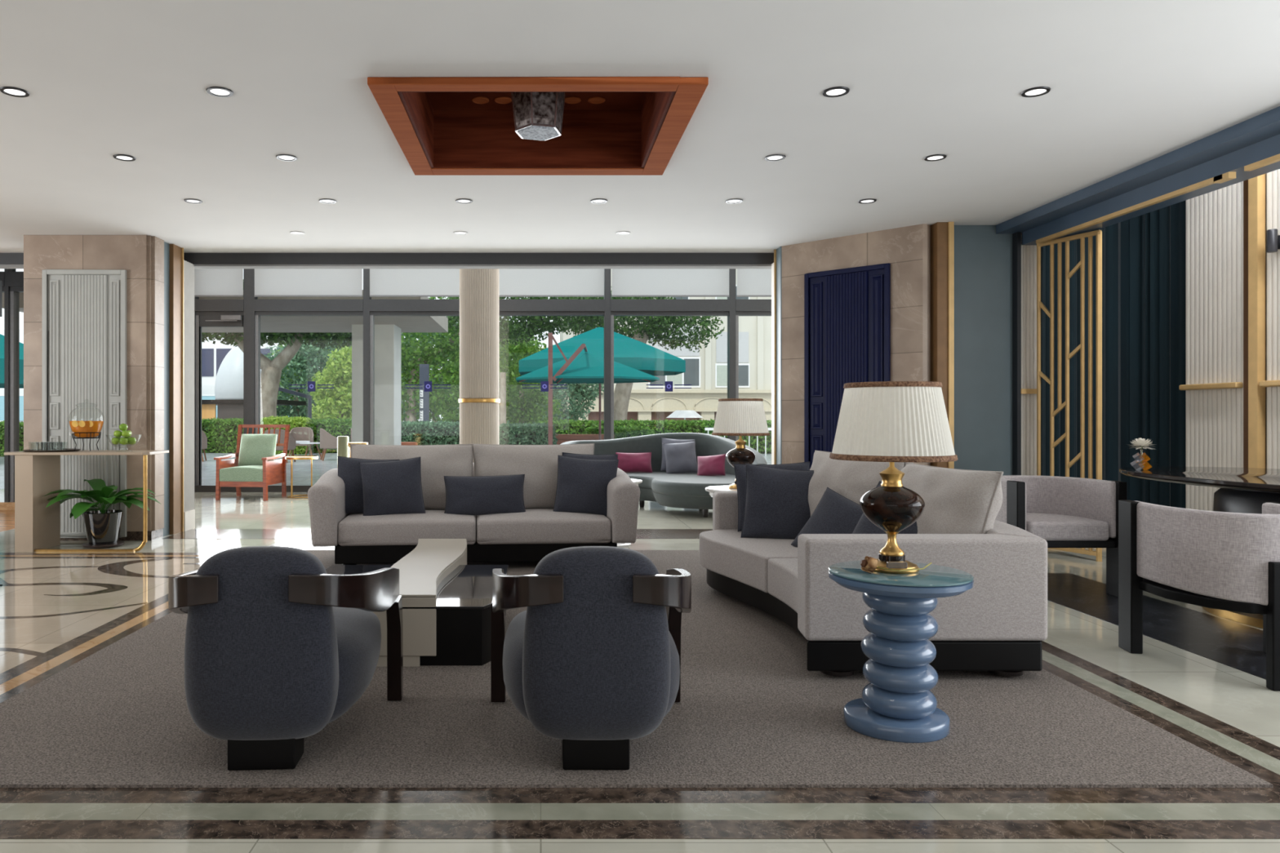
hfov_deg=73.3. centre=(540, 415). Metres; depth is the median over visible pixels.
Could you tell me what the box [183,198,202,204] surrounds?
recessed light
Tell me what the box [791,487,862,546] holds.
throw pillow
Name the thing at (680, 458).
throw pillow
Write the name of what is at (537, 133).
diffuser
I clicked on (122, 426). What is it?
apple
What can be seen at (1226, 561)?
barrel chair
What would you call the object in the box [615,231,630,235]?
recessed light
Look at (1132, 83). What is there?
ceiling
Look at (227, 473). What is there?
seat cushion
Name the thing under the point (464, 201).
recessed light
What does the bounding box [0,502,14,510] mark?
floor border
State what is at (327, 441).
chair
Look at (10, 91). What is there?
recessed light
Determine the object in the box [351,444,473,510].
cushion
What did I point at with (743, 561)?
seat cushion
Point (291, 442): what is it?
chair
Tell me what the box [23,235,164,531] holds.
wall
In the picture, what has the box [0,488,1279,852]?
floor
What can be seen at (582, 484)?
throw pillow
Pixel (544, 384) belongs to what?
window sticker
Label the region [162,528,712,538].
floor border
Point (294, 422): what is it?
hedge
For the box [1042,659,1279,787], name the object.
floor border
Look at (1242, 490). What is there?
dining table
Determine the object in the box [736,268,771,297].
roller blind
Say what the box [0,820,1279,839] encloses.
floor border
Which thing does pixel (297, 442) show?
cushion
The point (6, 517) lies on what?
floor border
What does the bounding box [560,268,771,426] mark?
apartment building
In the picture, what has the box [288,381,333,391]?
window sticker
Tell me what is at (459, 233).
recessed light
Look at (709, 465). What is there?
throw pillow
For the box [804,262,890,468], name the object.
wall panel
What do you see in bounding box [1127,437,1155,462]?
flower
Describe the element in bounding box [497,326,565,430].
leafy tree
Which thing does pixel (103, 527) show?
potted plant
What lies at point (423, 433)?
hedge
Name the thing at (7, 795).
floor border
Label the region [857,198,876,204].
recessed light
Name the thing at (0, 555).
floor border
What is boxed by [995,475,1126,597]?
barrel chair
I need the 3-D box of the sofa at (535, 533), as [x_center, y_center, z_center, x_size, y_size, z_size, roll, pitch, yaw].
[-0.531,0.712,7.034,2.586,0.950,1.040,0,0,-4]
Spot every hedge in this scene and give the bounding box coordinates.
[0,420,23,457]
[201,417,351,453]
[260,415,311,454]
[400,420,459,444]
[498,420,558,444]
[534,417,771,453]
[582,424,652,439]
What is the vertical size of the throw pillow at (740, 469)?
0.483 m
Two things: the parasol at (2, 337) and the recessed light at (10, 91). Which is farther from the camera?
the parasol at (2, 337)
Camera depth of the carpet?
3.19 m
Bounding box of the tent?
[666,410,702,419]
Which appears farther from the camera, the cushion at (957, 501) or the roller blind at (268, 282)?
the roller blind at (268, 282)
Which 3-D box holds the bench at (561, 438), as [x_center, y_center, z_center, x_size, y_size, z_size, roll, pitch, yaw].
[1.150,0.855,23.500,1.700,0.690,0.600,0,0,0]
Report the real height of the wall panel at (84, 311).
2.572 m
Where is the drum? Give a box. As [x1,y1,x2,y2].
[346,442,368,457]
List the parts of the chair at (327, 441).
leg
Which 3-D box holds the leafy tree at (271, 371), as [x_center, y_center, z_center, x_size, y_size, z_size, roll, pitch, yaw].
[-10.097,-1.892,31.038,9.532,6.302,4.262,0,0,3]
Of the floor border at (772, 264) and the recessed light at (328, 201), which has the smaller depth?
the recessed light at (328, 201)
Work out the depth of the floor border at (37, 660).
4.57 m
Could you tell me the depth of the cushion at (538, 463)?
7.17 m
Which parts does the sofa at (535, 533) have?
arm, arm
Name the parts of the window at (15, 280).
frame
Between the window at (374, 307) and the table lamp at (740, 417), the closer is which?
the table lamp at (740, 417)
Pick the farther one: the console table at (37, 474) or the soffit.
the soffit
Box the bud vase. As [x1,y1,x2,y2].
[1129,449,1151,470]
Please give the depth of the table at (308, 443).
24.44 m
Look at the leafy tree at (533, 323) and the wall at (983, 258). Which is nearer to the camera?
the wall at (983, 258)
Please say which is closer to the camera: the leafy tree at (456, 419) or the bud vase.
the bud vase
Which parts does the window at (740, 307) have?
frame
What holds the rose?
on the side table at (898, 704)
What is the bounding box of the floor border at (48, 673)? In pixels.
[0,608,172,702]
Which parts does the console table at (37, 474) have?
leg, floor rail, loop leg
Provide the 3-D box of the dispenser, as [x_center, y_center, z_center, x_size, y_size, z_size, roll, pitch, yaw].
[-4.119,0.081,7.737,0.287,0.472,0.292,0,0,-23]
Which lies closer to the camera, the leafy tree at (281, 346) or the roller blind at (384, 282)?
the roller blind at (384, 282)
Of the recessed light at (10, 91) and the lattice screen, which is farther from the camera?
the lattice screen
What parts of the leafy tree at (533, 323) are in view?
crown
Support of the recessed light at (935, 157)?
in the ceiling
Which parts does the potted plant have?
pot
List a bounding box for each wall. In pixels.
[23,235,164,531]
[782,223,922,464]
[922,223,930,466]
[954,225,1012,475]
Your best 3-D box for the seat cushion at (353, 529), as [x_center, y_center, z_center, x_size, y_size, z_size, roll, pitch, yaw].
[-1.049,0.882,6.899,1.047,0.217,0.812,0,0,-4]
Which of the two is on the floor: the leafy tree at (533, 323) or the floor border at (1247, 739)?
the floor border at (1247, 739)
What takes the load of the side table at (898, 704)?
on the carpet
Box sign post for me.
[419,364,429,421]
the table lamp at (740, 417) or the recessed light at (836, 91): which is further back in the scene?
the table lamp at (740, 417)
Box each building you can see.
[0,329,328,428]
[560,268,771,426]
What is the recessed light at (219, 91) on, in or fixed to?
in the ceiling
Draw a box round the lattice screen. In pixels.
[1036,230,1102,561]
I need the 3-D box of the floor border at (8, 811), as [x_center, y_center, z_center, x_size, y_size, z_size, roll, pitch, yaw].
[-3.165,1.199,2.585,11.670,0.002,0.110,0,0,0]
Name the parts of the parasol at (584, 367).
swing arm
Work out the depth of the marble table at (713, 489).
6.88 m
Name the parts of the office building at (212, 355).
balcony rail, balcony glass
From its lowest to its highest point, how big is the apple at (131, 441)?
0.072 m
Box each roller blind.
[194,268,243,297]
[254,268,362,297]
[369,268,459,297]
[498,268,604,297]
[611,268,728,297]
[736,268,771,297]
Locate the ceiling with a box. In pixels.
[0,0,1279,253]
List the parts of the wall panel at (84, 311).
moulded panel, moulded panel, moulded panel, moulded panel, moulded panel, moulded panel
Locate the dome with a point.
(228, 385)
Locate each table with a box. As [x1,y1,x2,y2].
[4,450,168,552]
[284,455,318,498]
[299,442,320,457]
[325,538,508,666]
[704,485,737,497]
[827,560,973,742]
[1119,466,1279,628]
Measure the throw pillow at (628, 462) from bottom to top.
0.278 m
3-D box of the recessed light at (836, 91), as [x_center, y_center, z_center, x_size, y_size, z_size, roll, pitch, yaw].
[1.582,-1.736,4.575,0.140,0.007,0.140,0,0,0]
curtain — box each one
[1040,200,1186,508]
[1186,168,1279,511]
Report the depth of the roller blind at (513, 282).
13.50 m
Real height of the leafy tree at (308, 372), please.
6.116 m
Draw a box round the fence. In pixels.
[704,427,771,456]
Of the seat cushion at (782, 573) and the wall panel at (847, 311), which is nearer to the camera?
the seat cushion at (782, 573)
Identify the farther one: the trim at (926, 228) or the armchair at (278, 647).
the trim at (926, 228)
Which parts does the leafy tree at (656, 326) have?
crown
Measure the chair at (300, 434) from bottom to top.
0.887 m
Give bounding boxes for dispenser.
[68,402,104,451]
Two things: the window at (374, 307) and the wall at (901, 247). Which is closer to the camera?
the wall at (901, 247)
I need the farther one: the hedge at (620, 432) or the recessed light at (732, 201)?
the hedge at (620, 432)
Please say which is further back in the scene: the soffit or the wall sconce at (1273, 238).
the soffit
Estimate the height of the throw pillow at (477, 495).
0.335 m
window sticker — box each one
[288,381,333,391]
[405,381,450,391]
[522,381,567,391]
[646,381,691,391]
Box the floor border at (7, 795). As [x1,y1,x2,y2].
[0,787,1279,803]
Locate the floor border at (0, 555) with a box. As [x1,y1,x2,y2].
[0,555,213,556]
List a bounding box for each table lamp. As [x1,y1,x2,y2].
[711,398,769,488]
[829,381,957,573]
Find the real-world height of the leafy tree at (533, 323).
5.476 m
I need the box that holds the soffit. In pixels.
[2,289,448,332]
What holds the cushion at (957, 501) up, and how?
on the curved sofa at (997, 626)
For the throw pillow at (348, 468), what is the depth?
6.90 m
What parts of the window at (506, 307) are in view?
frame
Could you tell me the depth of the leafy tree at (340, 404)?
37.35 m
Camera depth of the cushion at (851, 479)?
5.30 m
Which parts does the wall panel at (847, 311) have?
moulded panel, moulded panel, moulded panel, moulded panel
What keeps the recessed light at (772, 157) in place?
in the ceiling
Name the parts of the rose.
stem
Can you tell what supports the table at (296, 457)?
on the floor
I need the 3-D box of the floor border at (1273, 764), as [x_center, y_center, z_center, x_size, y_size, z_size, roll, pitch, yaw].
[2.518,1.199,5.486,0.105,0.002,5.688,0,0,0]
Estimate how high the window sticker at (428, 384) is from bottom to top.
0.164 m
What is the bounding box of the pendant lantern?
[511,92,565,140]
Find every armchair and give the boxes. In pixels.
[168,546,403,770]
[213,424,289,500]
[490,546,691,769]
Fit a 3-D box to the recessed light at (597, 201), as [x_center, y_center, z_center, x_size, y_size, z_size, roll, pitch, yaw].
[0.470,-1.736,6.900,0.140,0.007,0.140,0,0,0]
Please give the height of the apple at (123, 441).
0.071 m
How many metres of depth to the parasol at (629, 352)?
20.11 m
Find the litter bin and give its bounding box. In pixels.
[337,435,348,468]
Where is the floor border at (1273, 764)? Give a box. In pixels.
[1042,649,1279,774]
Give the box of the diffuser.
[517,126,559,140]
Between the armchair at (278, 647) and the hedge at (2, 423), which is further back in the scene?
the hedge at (2, 423)
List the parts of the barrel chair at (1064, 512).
post, backrest, seat, seat frame, post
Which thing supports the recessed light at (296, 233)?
in the ceiling
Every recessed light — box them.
[0,86,30,97]
[112,154,136,161]
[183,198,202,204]
[205,86,233,97]
[275,154,297,161]
[289,231,305,235]
[319,198,336,204]
[453,231,467,235]
[455,198,472,204]
[590,198,607,204]
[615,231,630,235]
[724,198,742,204]
[764,154,786,161]
[822,86,849,97]
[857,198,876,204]
[924,154,946,161]
[1020,86,1050,97]
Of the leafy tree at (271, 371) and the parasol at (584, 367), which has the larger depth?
the leafy tree at (271, 371)
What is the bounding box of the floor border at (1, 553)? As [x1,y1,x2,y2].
[0,552,217,555]
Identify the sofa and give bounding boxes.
[307,443,639,564]
[560,432,767,517]
[699,450,1047,676]
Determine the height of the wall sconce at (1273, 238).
0.160 m
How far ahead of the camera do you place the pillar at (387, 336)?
16.78 m
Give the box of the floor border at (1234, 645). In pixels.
[1047,573,1266,679]
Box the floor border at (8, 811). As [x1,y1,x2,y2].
[0,803,1279,820]
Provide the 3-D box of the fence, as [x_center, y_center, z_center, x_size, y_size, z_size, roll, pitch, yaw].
[6.600,0.790,26.000,3.200,0.860,0.060,0,0,0]
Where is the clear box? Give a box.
[886,561,907,568]
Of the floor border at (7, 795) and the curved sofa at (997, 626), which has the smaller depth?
the floor border at (7, 795)
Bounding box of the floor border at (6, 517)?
[0,510,14,531]
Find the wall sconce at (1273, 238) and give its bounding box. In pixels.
[1266,228,1279,253]
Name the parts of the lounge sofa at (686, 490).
seat, seat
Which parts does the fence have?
rail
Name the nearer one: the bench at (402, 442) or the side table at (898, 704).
the side table at (898, 704)
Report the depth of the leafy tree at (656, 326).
29.68 m
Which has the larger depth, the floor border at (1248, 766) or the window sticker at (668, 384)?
the window sticker at (668, 384)
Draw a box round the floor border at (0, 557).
[0,556,210,558]
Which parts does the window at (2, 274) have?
frame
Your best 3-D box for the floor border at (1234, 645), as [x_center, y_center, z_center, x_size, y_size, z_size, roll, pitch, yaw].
[3.665,1.199,1.750,0.730,0.002,9.500,0,0,0]
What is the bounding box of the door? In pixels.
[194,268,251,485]
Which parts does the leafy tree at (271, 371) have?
crown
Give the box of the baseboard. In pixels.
[60,528,163,540]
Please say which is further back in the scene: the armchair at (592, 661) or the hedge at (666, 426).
the hedge at (666, 426)
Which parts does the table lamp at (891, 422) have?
stem, lamp shade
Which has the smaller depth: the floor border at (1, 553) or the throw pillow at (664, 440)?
the floor border at (1, 553)
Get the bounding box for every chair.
[201,430,207,462]
[264,429,296,462]
[288,426,313,456]
[320,428,337,461]
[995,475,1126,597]
[1118,499,1279,691]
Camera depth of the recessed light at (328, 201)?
6.90 m
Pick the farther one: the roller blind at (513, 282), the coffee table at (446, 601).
the roller blind at (513, 282)
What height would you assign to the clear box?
0.024 m
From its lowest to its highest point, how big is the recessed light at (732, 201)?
0.007 m
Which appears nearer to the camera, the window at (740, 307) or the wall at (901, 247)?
the wall at (901, 247)
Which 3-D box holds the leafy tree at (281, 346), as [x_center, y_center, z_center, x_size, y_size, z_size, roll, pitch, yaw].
[-12.984,-2.386,54.041,9.567,7.681,4.016,0,0,3]
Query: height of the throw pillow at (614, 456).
0.468 m
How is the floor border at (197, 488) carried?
on the floor
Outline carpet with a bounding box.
[0,550,1273,787]
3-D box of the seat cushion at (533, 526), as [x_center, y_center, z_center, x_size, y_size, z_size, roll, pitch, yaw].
[0.001,0.882,6.976,1.047,0.217,0.812,0,0,-4]
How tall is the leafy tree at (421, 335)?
8.211 m
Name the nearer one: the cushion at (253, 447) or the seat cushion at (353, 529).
the seat cushion at (353, 529)
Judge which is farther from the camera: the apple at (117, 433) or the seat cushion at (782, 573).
the apple at (117, 433)
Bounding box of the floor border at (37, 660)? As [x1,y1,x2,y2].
[0,538,293,684]
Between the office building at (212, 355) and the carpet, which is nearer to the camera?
the carpet
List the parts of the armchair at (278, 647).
arm, backrest, arm, seat, leg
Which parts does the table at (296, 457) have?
leg, leg, leg, leg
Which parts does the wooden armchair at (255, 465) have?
leg, panel, leg, rail, rail, leg, panel, leg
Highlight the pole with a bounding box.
[278,386,311,418]
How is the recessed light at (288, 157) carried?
in the ceiling
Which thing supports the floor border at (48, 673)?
on the floor
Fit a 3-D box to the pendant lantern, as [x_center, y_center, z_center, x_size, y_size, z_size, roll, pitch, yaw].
[-0.015,-1.899,5.170,0.356,0.383,0.356,0,0,0]
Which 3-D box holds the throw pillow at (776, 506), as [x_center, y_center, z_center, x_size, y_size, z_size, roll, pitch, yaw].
[1.600,0.585,5.660,0.524,0.532,0.237,0,0,17]
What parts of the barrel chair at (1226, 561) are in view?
post, seat frame, backrest, post, leg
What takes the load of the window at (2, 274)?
on the floor
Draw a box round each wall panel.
[42,269,126,537]
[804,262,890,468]
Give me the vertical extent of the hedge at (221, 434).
1.293 m
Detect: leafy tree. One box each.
[201,332,351,418]
[264,337,351,417]
[267,340,350,417]
[309,345,351,419]
[400,297,460,422]
[400,316,459,428]
[432,324,555,431]
[446,290,635,426]
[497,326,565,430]
[536,382,604,426]
[548,297,724,426]
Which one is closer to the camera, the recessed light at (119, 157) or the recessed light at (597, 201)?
the recessed light at (119, 157)
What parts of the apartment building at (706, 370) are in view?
pane, pane, pane, pane, pane, pane, pane, pane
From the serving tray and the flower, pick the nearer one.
the flower
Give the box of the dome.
[214,346,261,399]
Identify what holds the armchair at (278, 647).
on the carpet
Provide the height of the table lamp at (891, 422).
0.724 m
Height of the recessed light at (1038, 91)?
0.007 m
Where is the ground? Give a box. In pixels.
[0,453,771,488]
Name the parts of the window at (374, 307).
frame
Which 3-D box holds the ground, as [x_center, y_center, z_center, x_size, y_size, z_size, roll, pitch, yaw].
[0.000,1.280,52.000,120.000,0.120,76.000,0,0,0]
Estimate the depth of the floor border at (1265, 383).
6.12 m
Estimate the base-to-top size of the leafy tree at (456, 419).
6.998 m
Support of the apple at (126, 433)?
in the fruit bowl
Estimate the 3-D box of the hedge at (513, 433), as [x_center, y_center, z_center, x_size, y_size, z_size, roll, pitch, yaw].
[-0.356,0.659,21.471,1.586,1.121,0.959,0,0,0]
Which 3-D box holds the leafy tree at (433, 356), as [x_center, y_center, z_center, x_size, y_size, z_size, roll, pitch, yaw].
[-3.998,-1.599,29.083,4.530,5.644,3.295,0,0,-5]
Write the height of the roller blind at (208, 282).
0.890 m
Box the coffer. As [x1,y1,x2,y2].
[367,76,708,175]
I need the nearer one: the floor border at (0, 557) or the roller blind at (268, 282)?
the floor border at (0, 557)
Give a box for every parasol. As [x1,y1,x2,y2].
[0,333,23,388]
[515,333,659,444]
[519,327,685,439]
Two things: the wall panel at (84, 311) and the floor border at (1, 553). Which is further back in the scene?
the wall panel at (84, 311)
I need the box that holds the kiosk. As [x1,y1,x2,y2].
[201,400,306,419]
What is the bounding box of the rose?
[860,555,931,573]
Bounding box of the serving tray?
[22,448,80,452]
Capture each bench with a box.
[400,441,417,444]
[553,434,614,444]
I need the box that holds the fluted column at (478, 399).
[457,268,500,462]
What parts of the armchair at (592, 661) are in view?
leg, arm, seat, backrest, arm, leg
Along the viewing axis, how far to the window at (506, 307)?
13.51 m
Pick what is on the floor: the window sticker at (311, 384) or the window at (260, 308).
the window at (260, 308)
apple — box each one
[111,436,119,444]
[113,430,121,437]
[119,423,128,431]
[119,436,128,444]
[121,430,130,437]
[127,436,136,444]
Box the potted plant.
[44,479,161,548]
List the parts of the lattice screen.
rail, rail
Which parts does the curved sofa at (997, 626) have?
arm, arm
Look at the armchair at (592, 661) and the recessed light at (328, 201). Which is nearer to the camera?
the armchair at (592, 661)
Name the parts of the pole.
arm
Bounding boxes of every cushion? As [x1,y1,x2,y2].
[219,465,262,481]
[237,434,277,466]
[296,440,311,444]
[337,510,475,546]
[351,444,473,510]
[472,444,594,509]
[476,508,611,544]
[699,528,797,592]
[767,558,797,613]
[808,451,913,515]
[900,463,1002,533]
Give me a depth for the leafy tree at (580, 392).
35.55 m
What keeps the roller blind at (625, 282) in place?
attached to the window at (615, 307)
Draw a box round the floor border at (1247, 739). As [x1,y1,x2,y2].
[1041,640,1279,759]
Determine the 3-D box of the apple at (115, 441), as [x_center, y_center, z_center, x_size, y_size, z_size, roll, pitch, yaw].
[-3.819,0.223,7.670,0.071,0.071,0.071,0,0,36]
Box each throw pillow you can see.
[337,456,399,513]
[359,457,425,515]
[444,474,525,515]
[553,455,618,516]
[562,452,617,459]
[615,452,652,472]
[660,437,694,471]
[662,440,697,473]
[697,453,725,475]
[733,462,809,531]
[740,463,813,539]
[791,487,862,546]
[851,480,917,533]
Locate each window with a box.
[0,268,6,502]
[6,268,23,502]
[251,268,366,442]
[366,268,459,444]
[498,268,607,439]
[607,268,733,439]
[733,268,771,441]
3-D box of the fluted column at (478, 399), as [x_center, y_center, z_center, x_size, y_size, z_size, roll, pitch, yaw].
[-0.850,-0.795,11.800,0.579,3.990,0.579,0,0,28]
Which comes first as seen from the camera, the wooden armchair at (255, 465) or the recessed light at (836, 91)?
the recessed light at (836, 91)
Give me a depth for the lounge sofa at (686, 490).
11.18 m
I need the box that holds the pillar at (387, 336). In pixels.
[351,324,400,444]
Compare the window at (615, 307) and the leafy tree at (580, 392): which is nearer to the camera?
the window at (615, 307)
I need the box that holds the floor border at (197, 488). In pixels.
[194,485,311,492]

